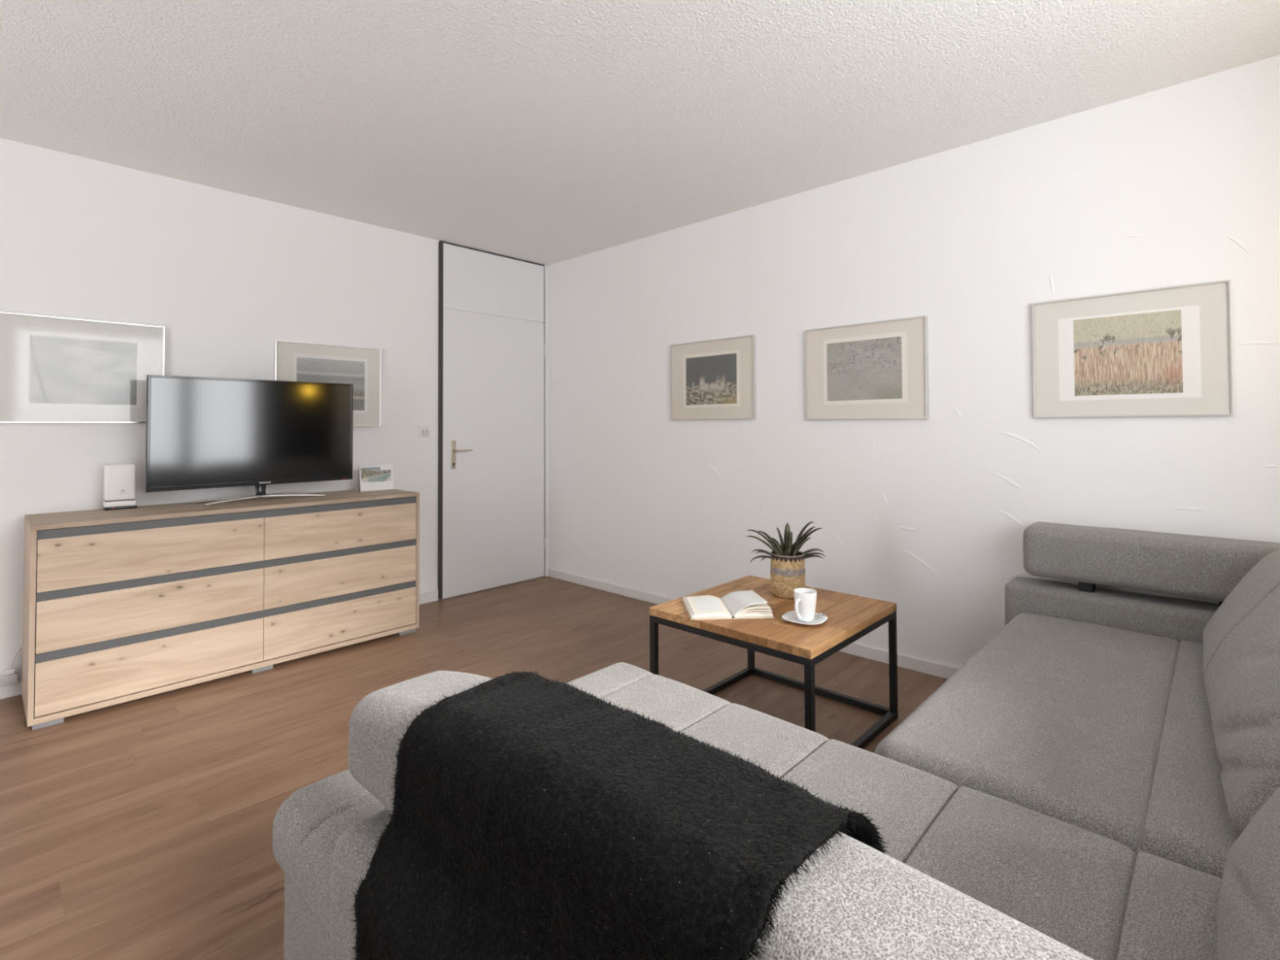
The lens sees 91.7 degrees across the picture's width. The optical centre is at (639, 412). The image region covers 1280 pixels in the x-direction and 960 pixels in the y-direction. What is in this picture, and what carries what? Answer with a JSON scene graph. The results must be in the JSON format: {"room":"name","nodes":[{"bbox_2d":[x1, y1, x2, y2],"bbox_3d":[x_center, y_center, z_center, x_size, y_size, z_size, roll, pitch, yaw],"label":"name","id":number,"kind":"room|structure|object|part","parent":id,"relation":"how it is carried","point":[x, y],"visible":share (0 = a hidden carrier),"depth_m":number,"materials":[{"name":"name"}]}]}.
{"room":"living room","nodes":[
{"label":"living room","id":0,"kind":"room"},
{"bbox_2d":[0,137,546,678],"bbox_3d":[-2.532,0.027,3.252,0.200,2.500,5.000,-1,-2,43],"label":"wall","id":1,"kind":"structure","parent":0,"point":[227,275],"depth_m":3.29,"materials":[{"name":"white paint"}]},
{"bbox_2d":[0,644,22,686],"bbox_3d":[-2.922,1.080,2.615,0.037,0.234,0.563,-1,-2,43],"label":"power strip","id":2,"kind":"object","parent":1,"relation":"attached to","point":[10,676],"visible":0.94,"depth_m":2.74,"materials":[{"name":"white plastic"}]},
{"bbox_2d":[0,311,164,422],"bbox_3d":[-2.661,-0.199,2.957,0.021,0.495,0.632,-1,-2,43],"label":"framed print","id":3,"kind":"object","parent":1,"relation":"attached to","point":[53,369],"visible":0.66,"depth_m":2.94,"materials":[{"name":"paper"}]},
{"bbox_2d":[0,589,438,699],"bbox_3d":[-2.776,1.231,2.804,0.012,0.075,4.043,-1,-2,43],"label":"baseboard","id":4,"kind":"structure","parent":1,"relation":"attached to","point":[15,689],"depth_m":2.79,"materials":[{"name":"white wood"}]},
{"bbox_2d":[274,339,381,426],"bbox_3d":[-1.885,-0.167,3.783,0.021,0.498,0.614,-1,-2,43],"label":"framed print","id":5,"kind":"object","parent":1,"relation":"attached to","point":[294,361],"visible":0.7,"depth_m":3.83,"materials":[{"name":"paper"}]},
{"bbox_2d":[418,425,430,437],"bbox_3d":[-1.466,0.128,4.228,0.015,0.080,0.080,-1,-2,43],"label":"wall socket","id":6,"kind":"object","parent":1,"relation":"attached to","point":[424,430],"visible":1,"depth_m":4.22,"materials":[{"name":"white plastic"}]},
{"bbox_2d":[437,240,443,599],"bbox_3d":[-1.387,0.043,4.316,0.014,2.492,0.029,-1,-2,43],"label":"trim","id":7,"kind":"structure","parent":1,"relation":"attached to","point":[440,242],"depth_m":4.31,"materials":[{"name":"black metal"}]},
{"bbox_2d":[443,243,543,322],"bbox_3d":[-1.080,-0.957,4.672,0.011,0.456,0.887,-1,-2,43],"label":"panel","id":8,"kind":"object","parent":1,"relation":"attached to","point":[474,281],"depth_m":4.63,"materials":[{"name":"white paint"}]},
{"bbox_2d":[442,240,544,266],"bbox_3d":[-1.080,-1.192,4.684,0.003,0.014,0.894,-1,-2,43],"label":"trim","id":9,"kind":"structure","parent":1,"relation":"attached to","point":[446,242],"depth_m":4.65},
{"bbox_2d":[442,308,546,599],"bbox_3d":[-1.046,0.287,4.628,0.076,2.018,0.896,-1,-2,43],"label":"door","id":10,"kind":"structure","parent":1,"relation":"in","point":[493,462],"depth_m":4.61,"materials":[{"name":"white paint"}]},
{"bbox_3d":[-1.314,0.296,4.375,0.007,0.200,0.033,-1,-2,43],"label":"handle","id":11,"kind":"part","parent":10,"relation":"part of","materials":[{"name":"silver metal"}]},
{"bbox_3d":[-1.251,0.269,4.395,0.057,0.015,0.132,-1,-2,43],"label":"lever","id":12,"kind":"part","parent":10,"relation":"part of","materials":[{"name":"silver metal"}]},
{"bbox_2d":[542,266,544,404],"bbox_3d":[-0.771,0.059,4.980,0.003,2.486,0.009,-1,-2,43],"label":"trim","id":13,"kind":"structure","parent":1,"relation":"attached to","point":[544,266],"depth_m":5.00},
{"bbox_2d":[544,266,548,576],"bbox_3d":[-0.752,0.061,4.988,0.020,2.490,0.031,-1,-2,43],"label":"trim","id":14,"kind":"structure","parent":1,"relation":"attached to","point":[546,268],"depth_m":4.98,"materials":[{"name":"white paint"}]},
{"bbox_2d":[0,576,947,959],"bbox_3d":[-0.684,1.280,1.497,5.250,0.100,5.400,-1,-2,43],"label":"floor","id":15,"kind":"structure","parent":0,"point":[141,828],"depth_m":2.28,"materials":[{"name":"brown wood"}]},
{"bbox_2d":[21,488,419,730],"bbox_3d":[-2.026,0.869,3.209,0.475,0.810,1.634,-1,-2,43],"label":"dresser","id":16,"kind":"object","parent":15,"relation":"on","point":[120,606],"visible":0.99,"depth_m":2.88,"materials":[{"name":"brown wood"}]},
{"bbox_3d":[-2.579,0.858,2.620,0.475,0.768,0.018,-1,-2,43],"label":"panel","id":17,"kind":"part","parent":16,"relation":"part of","materials":[{"name":"brown wood"}]},
{"bbox_2d":[102,462,137,510],"bbox_3d":[-2.500,0.353,2.986,0.072,0.215,0.120,-1,-2,43],"label":"router","id":18,"kind":"object","parent":16,"relation":"on","point":[119,479],"visible":1,"depth_m":2.96,"materials":[{"name":"white plastic"}]},
{"bbox_3d":[-2.130,1.108,2.760,0.019,0.210,0.802,-1,-2,43],"label":"drawer","id":19,"kind":"part","parent":16,"relation":"part of","materials":[{"name":"brown wood"}]},
{"bbox_3d":[-2.131,0.862,2.765,0.019,0.205,0.802,-1,-2,43],"label":"drawer","id":20,"kind":"part","parent":16,"relation":"part of","materials":[{"name":"brown wood"}]},
{"bbox_3d":[-2.132,0.618,2.771,0.019,0.210,0.802,-1,-2,43],"label":"drawer","id":21,"kind":"part","parent":16,"relation":"part of","materials":[{"name":"brown wood"}]},
{"bbox_3d":[-2.028,0.474,3.218,0.475,0.020,1.634,-1,-2,43],"label":"panel","id":22,"kind":"part","parent":16,"relation":"part of","materials":[{"name":"brown wood"}]},
{"bbox_3d":[-2.025,1.240,3.201,0.475,0.024,1.598,-1,-2,43],"label":"panel","id":23,"kind":"part","parent":16,"relation":"part of","materials":[{"name":"brown wood"}]},
{"bbox_2d":[145,374,352,506],"bbox_3d":[-2.042,0.146,3.317,0.203,0.640,0.954,-1,-2,43],"label":"television","id":24,"kind":"object","parent":16,"relation":"on","point":[202,433],"visible":1,"depth_m":3.23,"materials":[{"name":"black plastic"}]},
{"bbox_3d":[-2.153,0.450,3.239,0.303,0.030,0.034,0,-1,-24],"label":"stand arm","id":25,"kind":"part","parent":24,"relation":"part of","materials":[{"name":"silver metal"}]},
{"bbox_3d":[-2.082,0.448,3.183,0.034,0.030,0.272,-1,-1,29],"label":"stand arm","id":26,"kind":"part","parent":24,"relation":"part of","materials":[{"name":"silver metal"}]},
{"bbox_3d":[-1.889,0.452,3.389,0.308,0.030,0.034,1,-2,-35],"label":"stand arm","id":27,"kind":"part","parent":24,"relation":"part of","materials":[{"name":"silver metal"}]},
{"bbox_3d":[-1.953,0.454,3.452,0.034,0.030,0.327,-1,-1,23],"label":"stand arm","id":28,"kind":"part","parent":24,"relation":"part of","materials":[{"name":"silver metal"}]},
{"bbox_3d":[-1.585,1.118,3.342,0.019,0.210,0.788,-1,-2,43],"label":"drawer","id":29,"kind":"part","parent":16,"relation":"part of","materials":[{"name":"brown wood"}]},
{"bbox_3d":[-1.586,0.872,3.347,0.019,0.205,0.788,-1,-2,43],"label":"drawer","id":30,"kind":"part","parent":16,"relation":"part of","materials":[{"name":"brown wood"}]},
{"bbox_3d":[-1.587,0.628,3.352,0.019,0.210,0.788,-1,-2,43],"label":"drawer","id":31,"kind":"part","parent":16,"relation":"part of","materials":[{"name":"brown wood"}]},
{"bbox_2d":[355,463,393,491],"bbox_3d":[-1.633,0.397,3.824,0.203,0.156,0.073,1,-2,-43],"label":"picture card","id":32,"kind":"object","parent":16,"relation":"on","point":[373,477],"visible":1,"depth_m":3.80,"materials":[{"name":"grey paper"}]},
{"bbox_2d":[360,466,391,482],"bbox_3d":[-1.618,0.379,3.810,0.181,0.088,0.014,1,-2,-43],"label":"photo","id":33,"kind":"object","parent":32,"relation":"attached to","point":[368,474],"depth_m":3.81},
{"bbox_3d":[-1.474,0.878,3.798,0.475,0.768,0.018,-1,-2,43],"label":"panel","id":34,"kind":"part","parent":16,"relation":"part of","materials":[{"name":"brown wood"}]},
{"bbox_2d":[648,575,897,749],"bbox_3d":[0.545,1.014,2.513,0.709,0.466,0.727,-1,-2,43],"label":"coffee table","id":35,"kind":"object","parent":15,"relation":"on","point":[851,617],"visible":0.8,"depth_m":2.39,"materials":[{"name":"brown wood"}]},
{"bbox_3d":[0.057,1.031,2.490,0.025,0.436,0.025,-1,-2,43],"label":"leg","id":36,"kind":"part","parent":35,"relation":"part of","materials":[{"name":"black metal"}]},
{"bbox_3d":[0.297,1.236,2.741,0.025,0.025,0.675,-1,-2,43],"label":"rail","id":37,"kind":"part","parent":35,"relation":"part of","materials":[{"name":"black metal"}]},
{"bbox_2d":[682,590,773,619],"bbox_3d":[0.341,0.751,2.476,0.316,0.059,0.270,0,-1,-3],"label":"open book","id":38,"kind":"object","parent":35,"relation":"on","point":[743,604],"visible":1,"depth_m":2.41,"materials":[{"name":"beige paper"}]},
{"bbox_3d":[0.305,0.819,2.262,0.657,0.025,0.025,-1,-2,43],"label":"rail","id":39,"kind":"part","parent":35,"relation":"part of","materials":[{"name":"black metal"}]},
{"bbox_3d":[0.536,1.040,3.001,0.025,0.436,0.025,-1,-2,43],"label":"leg","id":40,"kind":"part","parent":35,"relation":"part of","materials":[{"name":"black metal"}]},
{"bbox_2d":[746,521,825,599],"bbox_3d":[0.621,0.627,2.674,0.331,0.311,0.162,0,-1,-8],"label":"potted plant","id":41,"kind":"object","parent":35,"relation":"on","point":[787,562],"visible":0.98,"depth_m":2.63,"materials":[{"name":"green plant"}]},
{"bbox_3d":[0.634,0.692,2.667,0.146,0.180,0.146,-1,-2,43],"label":"basket pot","id":42,"kind":"part","parent":41,"relation":"part of","materials":[{"name":"wicker"}]},
{"bbox_2d":[782,610,827,625],"bbox_3d":[0.612,0.768,2.309,0.159,0.015,0.159,-1,-2,43],"label":"saucer","id":43,"kind":"object","parent":35,"relation":"on","point":[791,616],"visible":0.67,"depth_m":2.31,"materials":[{"name":"white ceramic"}]},
{"bbox_2d":[793,587,817,622],"bbox_3d":[0.608,0.716,2.307,0.097,0.107,0.083,0,-1,-8],"label":"mug","id":44,"kind":"object","parent":43,"relation":"on","point":[805,599],"visible":1,"depth_m":2.28,"materials":[{"name":"white ceramic"}]},
{"bbox_3d":[0.580,0.720,2.274,0.013,0.080,0.037,-1,-2,43],"label":"handle","id":45,"kind":"part","parent":44,"relation":"part of","materials":[{"name":"white ceramic"}]},
{"bbox_2d":[815,612,824,621],"bbox_3d":[0.659,0.756,2.297,0.024,0.009,0.104,-1,-2,35],"label":"teaspoon","id":46,"kind":"object","parent":43,"relation":"on","point":[820,614],"visible":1,"depth_m":2.33,"materials":[{"name":"metal"}]},
{"bbox_2d":[817,612,824,616],"bbox_3d":[0.677,0.757,2.324,0.024,0.009,0.040,-1,-2,43],"label":"spoon bowl","id":47,"kind":"object","parent":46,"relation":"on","point":[820,614],"depth_m":2.33,"materials":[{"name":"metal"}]},
{"bbox_3d":[0.554,1.018,2.024,0.025,0.436,0.025,-1,-2,43],"label":"leg","id":48,"kind":"part","parent":35,"relation":"part of","materials":[{"name":"black metal"}]},
{"bbox_3d":[0.785,1.235,2.763,0.657,0.025,0.025,-1,-2,43],"label":"rail","id":49,"kind":"part","parent":35,"relation":"part of","materials":[{"name":"black metal"}]},
{"bbox_3d":[0.793,0.817,2.284,0.025,0.025,0.675,-1,-2,43],"label":"rail","id":50,"kind":"part","parent":35,"relation":"part of","materials":[{"name":"black metal"}]},
{"bbox_3d":[0.795,1.224,2.275,0.025,0.025,0.675,-1,-2,43],"label":"rail","id":51,"kind":"part","parent":35,"relation":"part of","materials":[{"name":"black metal"}]},
{"bbox_3d":[1.033,1.027,2.534,0.025,0.436,0.025,-1,-2,43],"label":"leg","id":52,"kind":"part","parent":35,"relation":"part of","materials":[{"name":"black metal"}]},
{"bbox_2d":[272,521,1279,959],"bbox_3d":[0.829,0.834,1.613,1.905,0.784,2.731,-1,-2,43],"label":"sofa","id":53,"kind":"object","parent":15,"relation":"on","point":[1060,795],"visible":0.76,"depth_m":1.26,"materials":[{"name":"grey fabric"}]},
{"bbox_3d":[0.116,0.787,0.584,1.518,0.256,0.252,-1,-2,43],"label":"armrest","id":54,"kind":"part","parent":53,"relation":"part of","materials":[{"name":"grey fabric"}]},
{"bbox_2d":[347,669,890,959],"bbox_3d":[-0.070,0.617,0.751,0.626,0.438,0.332,-1,-2,43],"label":"throw blanket","id":55,"kind":"object","parent":53,"relation":"on","point":[534,817],"visible":0.97,"depth_m":0.69,"materials":[{"name":"black fabric"}]},
{"bbox_2d":[875,613,1239,879],"bbox_3d":[1.378,0.867,1.708,0.915,0.168,1.457,-1,-2,43],"label":"seat cushion","id":56,"kind":"object","parent":53,"relation":"on","point":[1100,726],"depth_m":1.51,"materials":[{"name":"grey fabric"}]},
{"bbox_3d":[1.981,0.944,2.271,1.111,0.497,0.193,-1,-2,43],"label":"armrest","id":57,"kind":"part","parent":53,"relation":"part of","materials":[{"name":"grey fabric"}]},
{"bbox_2d":[1202,549,1279,834],"bbox_3d":[1.598,0.572,1.508,0.337,0.391,1.410,-1,-2,41],"label":"cushion","id":58,"kind":"object","parent":53,"relation":"on","point":[1242,639],"visible":0.99,"depth_m":1.34,"materials":[{"name":"grey fabric"}]},
{"bbox_2d":[1217,786,1279,959],"bbox_3d":[0.838,0.557,0.657,0.343,0.393,0.783,-1,-2,43],"label":"cushion","id":59,"kind":"object","parent":53,"relation":"on","point":[1248,916],"visible":1,"depth_m":0.80,"materials":[{"name":"grey fabric"}]},
{"bbox_2d":[0,0,1279,265],"bbox_3d":[-0.696,-1.344,1.554,5.250,0.150,5.400,-1,-2,43],"label":"ceiling","id":60,"kind":"structure","parent":0,"point":[546,132],"depth_m":2.40,"materials":[{"name":"white paint"}]},
{"bbox_2d":[546,54,1279,668],"bbox_3d":[1.015,0.016,3.488,5.050,2.500,0.203,-1,-2,43],"label":"wall","id":61,"kind":"structure","parent":0,"point":[1178,184],"depth_m":2.97,"materials":[{"name":"paint"}]},
{"bbox_2d":[670,334,755,420],"bbox_3d":[0.442,-0.205,3.878,0.643,0.496,0.021,-1,-2,43],"label":"framed print","id":62,"kind":"object","parent":61,"relation":"attached to","point":[712,379],"visible":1,"depth_m":3.86,"materials":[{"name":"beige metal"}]},
{"bbox_2d":[547,568,959,679],"bbox_3d":[1.026,1.231,3.313,4.838,0.062,0.013,-1,-2,43],"label":"baseboard","id":63,"kind":"structure","parent":61,"relation":"attached to","point":[921,665],"depth_m":3.22,"materials":[{"name":"white wood"}]},
{"bbox_2d":[804,315,928,419],"bbox_3d":[1.152,-0.214,3.212,0.639,0.496,0.021,-1,-2,43],"label":"framed print","id":64,"kind":"object","parent":61,"relation":"attached to","point":[873,370],"visible":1,"depth_m":3.19,"materials":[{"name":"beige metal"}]},
{"bbox_2d":[1031,280,1234,417],"bbox_3d":[1.934,-0.232,2.479,0.624,0.496,0.021,-1,-2,43],"label":"framed print","id":65,"kind":"object","parent":61,"relation":"attached to","point":[1163,351],"visible":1,"depth_m":2.45,"materials":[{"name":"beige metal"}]}
]}

